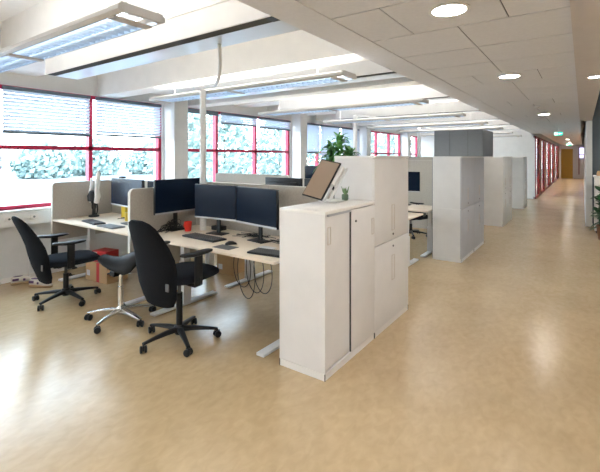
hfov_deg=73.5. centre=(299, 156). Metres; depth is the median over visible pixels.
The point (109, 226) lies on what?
tablet
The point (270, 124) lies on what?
blind
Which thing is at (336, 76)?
light
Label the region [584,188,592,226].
baseboard
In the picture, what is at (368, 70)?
beam
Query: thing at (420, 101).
light
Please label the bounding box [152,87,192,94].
trim
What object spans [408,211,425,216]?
cable tray
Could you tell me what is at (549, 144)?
door
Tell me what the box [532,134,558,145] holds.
trim
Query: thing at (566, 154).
door
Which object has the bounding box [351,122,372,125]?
trim
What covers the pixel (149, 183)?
monitor
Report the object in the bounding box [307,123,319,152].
blind
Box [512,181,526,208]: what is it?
base cabinet
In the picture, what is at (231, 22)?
beam
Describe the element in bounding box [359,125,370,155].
column
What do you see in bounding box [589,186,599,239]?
bushy plant
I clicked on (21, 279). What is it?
sneaker
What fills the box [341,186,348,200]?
potted succulent
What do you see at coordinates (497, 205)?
base cabinet
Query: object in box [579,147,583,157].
window
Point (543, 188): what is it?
trim
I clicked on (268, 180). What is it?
monitor
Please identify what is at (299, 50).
beam
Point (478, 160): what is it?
base cabinet
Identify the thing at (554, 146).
door
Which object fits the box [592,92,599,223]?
wall
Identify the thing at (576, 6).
trim
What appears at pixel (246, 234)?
cable tangle
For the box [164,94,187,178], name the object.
pillar
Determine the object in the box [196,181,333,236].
screen
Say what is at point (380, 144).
tree
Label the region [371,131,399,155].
window
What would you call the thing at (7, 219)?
wall socket
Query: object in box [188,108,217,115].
blind
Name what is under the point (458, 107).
beam
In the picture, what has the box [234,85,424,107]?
trim
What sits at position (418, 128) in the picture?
pole
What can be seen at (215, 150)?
window
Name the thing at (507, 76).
recessed light
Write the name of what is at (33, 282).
sneaker
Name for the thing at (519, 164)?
base cabinet
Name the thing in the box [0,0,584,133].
ceiling
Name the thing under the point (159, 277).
office chair
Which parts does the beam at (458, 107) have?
perforated plate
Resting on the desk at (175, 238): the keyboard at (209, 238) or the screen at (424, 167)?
the keyboard at (209, 238)
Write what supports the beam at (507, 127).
attached to the trim
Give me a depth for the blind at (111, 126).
6.43 m
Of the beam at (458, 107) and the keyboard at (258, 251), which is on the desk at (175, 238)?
the keyboard at (258, 251)
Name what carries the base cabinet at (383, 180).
on the base cabinet at (391, 257)
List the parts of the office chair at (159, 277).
backrest, arm post, armrest, seat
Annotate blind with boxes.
[2,85,90,136]
[95,97,161,137]
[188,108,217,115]
[220,112,257,126]
[259,117,290,130]
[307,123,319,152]
[320,125,340,159]
[341,127,359,155]
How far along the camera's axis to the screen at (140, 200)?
4.37 m
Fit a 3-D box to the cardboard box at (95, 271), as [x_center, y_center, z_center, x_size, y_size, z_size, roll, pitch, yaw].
[-2.541,1.479,5.285,0.460,0.242,0.304,0,0,31]
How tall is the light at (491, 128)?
0.977 m
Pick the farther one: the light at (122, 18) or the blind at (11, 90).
the blind at (11, 90)
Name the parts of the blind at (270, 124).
rail, head rail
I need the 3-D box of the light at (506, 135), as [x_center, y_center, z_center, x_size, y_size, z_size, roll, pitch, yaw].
[6.709,-1.201,15.089,2.840,0.977,0.269,0,0,35]
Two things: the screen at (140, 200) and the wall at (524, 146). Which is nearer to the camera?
the screen at (140, 200)
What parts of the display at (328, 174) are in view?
support arm, foot plate, support arm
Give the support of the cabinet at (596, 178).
on the floor
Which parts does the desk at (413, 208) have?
leg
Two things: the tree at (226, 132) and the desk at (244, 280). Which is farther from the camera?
the tree at (226, 132)
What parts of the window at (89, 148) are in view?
sill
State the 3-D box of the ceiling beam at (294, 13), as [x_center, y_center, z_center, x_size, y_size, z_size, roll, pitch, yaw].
[2.688,-1.292,6.363,0.270,0.815,21.900,0,0,35]
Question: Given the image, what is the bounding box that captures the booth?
[434,129,492,156]
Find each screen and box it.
[51,180,111,239]
[112,181,146,213]
[128,187,197,273]
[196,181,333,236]
[215,173,289,183]
[406,157,431,159]
[408,160,431,228]
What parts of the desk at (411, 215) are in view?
leg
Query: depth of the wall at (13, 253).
5.77 m
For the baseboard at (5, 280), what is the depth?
5.54 m
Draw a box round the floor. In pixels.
[0,177,599,471]
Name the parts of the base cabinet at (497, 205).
door, door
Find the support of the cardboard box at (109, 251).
on the cardboard box at (95, 271)
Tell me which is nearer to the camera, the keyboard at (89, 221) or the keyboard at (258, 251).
the keyboard at (258, 251)
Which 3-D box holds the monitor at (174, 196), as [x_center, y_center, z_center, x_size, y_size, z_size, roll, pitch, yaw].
[-1.395,0.532,4.541,0.130,0.575,0.620,0,0,35]
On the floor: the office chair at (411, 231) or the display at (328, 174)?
the office chair at (411, 231)
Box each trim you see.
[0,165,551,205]
[0,209,50,227]
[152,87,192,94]
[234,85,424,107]
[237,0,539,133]
[267,99,457,110]
[304,101,459,115]
[316,114,337,120]
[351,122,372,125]
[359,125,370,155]
[381,125,399,129]
[386,0,576,144]
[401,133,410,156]
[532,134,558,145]
[533,136,558,198]
[570,0,582,120]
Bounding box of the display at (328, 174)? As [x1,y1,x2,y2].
[302,159,346,202]
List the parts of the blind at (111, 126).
head rail, rail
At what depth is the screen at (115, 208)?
5.88 m
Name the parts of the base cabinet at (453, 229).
door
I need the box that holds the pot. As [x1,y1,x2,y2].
[342,194,347,200]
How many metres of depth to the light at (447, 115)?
7.71 m
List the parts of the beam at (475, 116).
perforated plate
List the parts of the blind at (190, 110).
rail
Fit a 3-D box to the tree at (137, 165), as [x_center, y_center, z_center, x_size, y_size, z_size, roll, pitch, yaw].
[-33.795,0.278,90.951,11.043,7.482,11.356,0,0,35]
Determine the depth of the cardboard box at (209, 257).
5.63 m
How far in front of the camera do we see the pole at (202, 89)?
4.48 m
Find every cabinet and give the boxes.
[279,199,374,381]
[334,156,408,246]
[374,233,407,337]
[433,156,473,209]
[433,205,473,262]
[473,200,483,250]
[474,156,483,203]
[484,157,511,191]
[484,188,511,226]
[511,157,526,182]
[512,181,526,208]
[593,175,599,232]
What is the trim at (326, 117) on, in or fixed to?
attached to the wall at (13, 253)
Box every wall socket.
[5,217,11,221]
[30,214,37,218]
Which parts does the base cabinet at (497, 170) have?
door, door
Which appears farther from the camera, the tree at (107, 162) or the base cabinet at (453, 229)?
the tree at (107, 162)
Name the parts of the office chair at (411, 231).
seat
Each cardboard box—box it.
[86,261,127,283]
[92,247,118,261]
[205,252,216,266]
[217,254,244,274]
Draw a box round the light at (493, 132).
[421,132,512,136]
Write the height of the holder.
0.200 m
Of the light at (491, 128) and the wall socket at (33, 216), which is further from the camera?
the light at (491, 128)
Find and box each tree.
[0,153,4,169]
[8,140,78,178]
[68,138,123,175]
[124,142,153,173]
[144,113,220,181]
[193,115,251,180]
[257,121,281,174]
[278,126,321,166]
[341,132,385,155]
[378,134,412,156]
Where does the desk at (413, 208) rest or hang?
on the floor
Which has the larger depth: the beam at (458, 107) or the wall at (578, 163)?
the wall at (578, 163)
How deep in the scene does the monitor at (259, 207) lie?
3.85 m
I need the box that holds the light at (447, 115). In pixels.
[323,113,465,123]
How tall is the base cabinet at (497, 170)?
0.805 m
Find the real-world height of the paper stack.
0.006 m
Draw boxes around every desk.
[53,212,177,305]
[150,225,279,357]
[225,259,272,287]
[408,204,431,256]
[408,212,422,266]
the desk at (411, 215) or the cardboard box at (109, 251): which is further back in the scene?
the desk at (411, 215)
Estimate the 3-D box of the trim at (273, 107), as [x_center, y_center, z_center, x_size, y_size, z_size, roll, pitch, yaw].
[1.124,-1.350,8.197,4.400,0.700,0.300,0,0,35]
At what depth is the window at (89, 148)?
6.02 m
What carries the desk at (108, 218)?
on the floor
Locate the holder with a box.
[121,206,127,216]
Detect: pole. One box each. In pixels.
[199,44,221,230]
[353,114,428,155]
[417,127,449,156]
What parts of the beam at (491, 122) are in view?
perforated plate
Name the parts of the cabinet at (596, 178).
door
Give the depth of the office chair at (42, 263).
4.26 m
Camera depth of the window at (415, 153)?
17.87 m
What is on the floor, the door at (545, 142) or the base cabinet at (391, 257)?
the base cabinet at (391, 257)
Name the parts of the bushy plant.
pot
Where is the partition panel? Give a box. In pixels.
[432,157,432,257]
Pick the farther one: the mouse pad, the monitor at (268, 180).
the monitor at (268, 180)
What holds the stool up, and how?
on the floor
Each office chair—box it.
[11,216,100,310]
[128,220,220,356]
[409,202,427,238]
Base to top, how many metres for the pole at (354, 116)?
2.547 m
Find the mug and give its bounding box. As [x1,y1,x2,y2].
[183,221,191,231]
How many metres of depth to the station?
4.49 m
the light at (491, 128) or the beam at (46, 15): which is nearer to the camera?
the beam at (46, 15)
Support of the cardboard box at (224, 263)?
on the floor
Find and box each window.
[0,84,160,213]
[188,108,288,181]
[313,123,346,165]
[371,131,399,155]
[411,136,416,156]
[556,146,556,178]
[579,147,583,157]
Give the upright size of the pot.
0.055 m
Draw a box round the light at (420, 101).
[258,98,428,115]
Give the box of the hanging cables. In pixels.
[233,257,272,298]
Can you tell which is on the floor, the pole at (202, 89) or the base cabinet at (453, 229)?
the base cabinet at (453, 229)
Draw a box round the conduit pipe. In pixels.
[28,225,29,275]
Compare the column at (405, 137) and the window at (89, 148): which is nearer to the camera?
the window at (89, 148)
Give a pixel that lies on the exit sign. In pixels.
(558, 133)
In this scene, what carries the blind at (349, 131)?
attached to the window at (317, 155)
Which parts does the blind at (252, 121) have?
rail, head rail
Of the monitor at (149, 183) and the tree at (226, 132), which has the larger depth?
the tree at (226, 132)
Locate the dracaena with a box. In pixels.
[313,130,360,171]
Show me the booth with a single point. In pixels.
(473, 142)
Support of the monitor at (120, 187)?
on the desk at (108, 218)
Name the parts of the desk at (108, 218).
leg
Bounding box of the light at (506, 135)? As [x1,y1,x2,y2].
[493,135,521,137]
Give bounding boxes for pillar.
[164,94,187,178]
[291,113,306,185]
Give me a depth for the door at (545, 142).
19.53 m
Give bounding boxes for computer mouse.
[225,241,236,244]
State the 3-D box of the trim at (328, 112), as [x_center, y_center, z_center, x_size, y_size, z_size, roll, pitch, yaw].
[1.783,-1.390,9.134,4.400,0.620,0.430,0,0,35]
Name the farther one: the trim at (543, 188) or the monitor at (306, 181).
the trim at (543, 188)
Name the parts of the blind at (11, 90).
rail, head rail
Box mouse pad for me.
[213,244,238,249]
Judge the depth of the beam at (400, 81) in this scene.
5.79 m
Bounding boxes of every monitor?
[87,170,100,216]
[111,177,144,224]
[147,181,152,187]
[153,178,199,231]
[195,184,236,235]
[236,186,278,243]
[265,177,302,185]
[304,178,333,189]
[305,166,316,178]
[408,172,419,205]
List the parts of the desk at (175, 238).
leg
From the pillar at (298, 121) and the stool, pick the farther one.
the pillar at (298, 121)
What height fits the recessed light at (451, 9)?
0.008 m
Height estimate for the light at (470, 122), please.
0.977 m
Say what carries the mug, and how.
on the desk at (175, 238)
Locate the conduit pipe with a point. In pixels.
(28, 225)
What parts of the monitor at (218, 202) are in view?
casing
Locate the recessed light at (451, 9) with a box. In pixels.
[428,2,470,17]
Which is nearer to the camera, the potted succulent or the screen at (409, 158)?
the potted succulent
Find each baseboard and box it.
[0,253,127,283]
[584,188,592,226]
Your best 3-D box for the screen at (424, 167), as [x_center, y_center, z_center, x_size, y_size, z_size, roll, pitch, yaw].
[2.469,0.838,9.232,2.618,1.524,0.041,0,0,35]
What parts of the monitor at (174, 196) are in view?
casing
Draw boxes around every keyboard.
[82,219,105,224]
[182,232,226,242]
[247,247,279,257]
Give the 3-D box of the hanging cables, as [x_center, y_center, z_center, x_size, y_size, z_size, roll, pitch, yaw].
[-0.424,1.081,3.634,0.449,0.404,0.071,0,0,28]
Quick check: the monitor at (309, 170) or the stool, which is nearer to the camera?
the stool
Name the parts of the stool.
saddle seat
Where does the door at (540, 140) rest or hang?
in the wall at (524, 146)
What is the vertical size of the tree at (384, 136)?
10.384 m
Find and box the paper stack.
[257,246,275,248]
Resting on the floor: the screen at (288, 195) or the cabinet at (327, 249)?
the cabinet at (327, 249)
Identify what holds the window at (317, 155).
in the wall at (13, 253)
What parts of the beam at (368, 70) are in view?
perforated plate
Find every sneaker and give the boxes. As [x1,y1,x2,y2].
[10,275,36,284]
[28,278,52,287]
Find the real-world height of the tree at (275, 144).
9.800 m
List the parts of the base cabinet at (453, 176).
panel, door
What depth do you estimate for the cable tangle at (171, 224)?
4.47 m
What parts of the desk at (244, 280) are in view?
leg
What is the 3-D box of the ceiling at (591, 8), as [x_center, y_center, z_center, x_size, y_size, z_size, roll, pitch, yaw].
[1.996,-1.250,2.692,0.165,0.900,15.100,0,0,35]
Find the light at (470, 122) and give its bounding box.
[366,113,488,129]
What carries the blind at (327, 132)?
attached to the window at (317, 155)
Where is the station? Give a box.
[211,225,226,230]
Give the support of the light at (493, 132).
hanging from the ceiling at (8, 8)
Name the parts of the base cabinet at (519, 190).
door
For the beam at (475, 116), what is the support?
attached to the trim
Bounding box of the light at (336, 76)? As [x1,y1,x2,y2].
[149,61,356,102]
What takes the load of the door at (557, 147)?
in the wall at (524, 146)
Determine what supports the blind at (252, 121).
attached to the window at (215, 150)
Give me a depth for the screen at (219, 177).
7.08 m
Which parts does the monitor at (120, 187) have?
casing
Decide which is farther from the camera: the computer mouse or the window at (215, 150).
the window at (215, 150)
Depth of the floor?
2.87 m
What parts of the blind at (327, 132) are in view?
head rail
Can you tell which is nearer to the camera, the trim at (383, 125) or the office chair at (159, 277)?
the office chair at (159, 277)
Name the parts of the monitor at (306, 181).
casing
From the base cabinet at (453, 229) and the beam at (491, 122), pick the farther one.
the beam at (491, 122)
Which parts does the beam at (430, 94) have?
perforated plate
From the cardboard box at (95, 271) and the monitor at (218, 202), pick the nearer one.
the monitor at (218, 202)
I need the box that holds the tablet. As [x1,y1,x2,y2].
[97,224,124,228]
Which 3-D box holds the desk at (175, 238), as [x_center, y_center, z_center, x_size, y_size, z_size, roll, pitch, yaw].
[-0.729,1.208,4.011,1.870,0.775,0.840,0,0,35]
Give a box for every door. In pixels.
[540,140,540,191]
[545,142,545,187]
[549,144,550,184]
[554,146,554,180]
[557,147,558,177]
[561,149,572,177]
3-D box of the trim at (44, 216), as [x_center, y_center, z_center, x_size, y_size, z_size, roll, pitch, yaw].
[-0.971,0.792,8.938,0.119,0.175,21.880,0,0,35]
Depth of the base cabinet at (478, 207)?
7.06 m
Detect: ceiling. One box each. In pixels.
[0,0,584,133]
[297,0,581,144]
[583,0,599,120]
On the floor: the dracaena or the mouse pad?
the dracaena
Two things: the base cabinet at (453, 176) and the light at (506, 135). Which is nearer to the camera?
the base cabinet at (453, 176)
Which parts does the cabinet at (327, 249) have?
panel, handle, sliding door, rail, sliding door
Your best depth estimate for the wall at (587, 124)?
9.26 m
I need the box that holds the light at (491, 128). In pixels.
[397,124,503,132]
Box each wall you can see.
[0,30,416,278]
[421,130,534,198]
[559,134,583,178]
[584,121,591,223]
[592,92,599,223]
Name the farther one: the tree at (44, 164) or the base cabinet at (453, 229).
the tree at (44, 164)
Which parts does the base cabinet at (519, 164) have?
door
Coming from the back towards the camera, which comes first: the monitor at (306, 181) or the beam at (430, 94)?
the beam at (430, 94)
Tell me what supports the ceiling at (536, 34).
attached to the wall at (578, 163)
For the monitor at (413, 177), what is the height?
0.600 m
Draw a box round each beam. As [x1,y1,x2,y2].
[1,0,228,76]
[45,0,300,78]
[97,30,366,97]
[188,77,422,107]
[193,60,404,99]
[280,86,453,109]
[336,102,481,119]
[373,112,499,125]
[400,120,510,129]
[422,125,521,132]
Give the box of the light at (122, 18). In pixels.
[0,0,164,73]
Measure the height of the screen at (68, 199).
0.764 m
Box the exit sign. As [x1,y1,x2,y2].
[554,127,562,135]
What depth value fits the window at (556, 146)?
28.02 m
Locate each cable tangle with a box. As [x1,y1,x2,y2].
[157,219,183,232]
[239,232,275,238]
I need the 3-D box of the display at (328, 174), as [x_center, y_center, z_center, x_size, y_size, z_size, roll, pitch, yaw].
[0.238,0.203,3.386,0.281,0.373,0.409,0,0,35]
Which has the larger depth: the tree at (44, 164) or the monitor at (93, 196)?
the tree at (44, 164)
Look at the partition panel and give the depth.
6.37 m
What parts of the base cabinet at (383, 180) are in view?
panel, door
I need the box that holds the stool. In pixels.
[84,252,156,333]
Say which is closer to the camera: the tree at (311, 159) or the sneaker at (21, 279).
the sneaker at (21, 279)
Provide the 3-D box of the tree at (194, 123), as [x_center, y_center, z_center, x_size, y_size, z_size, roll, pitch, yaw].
[-10.749,-0.791,36.936,6.803,9.326,6.422,0,0,35]
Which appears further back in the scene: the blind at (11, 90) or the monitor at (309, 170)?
the monitor at (309, 170)

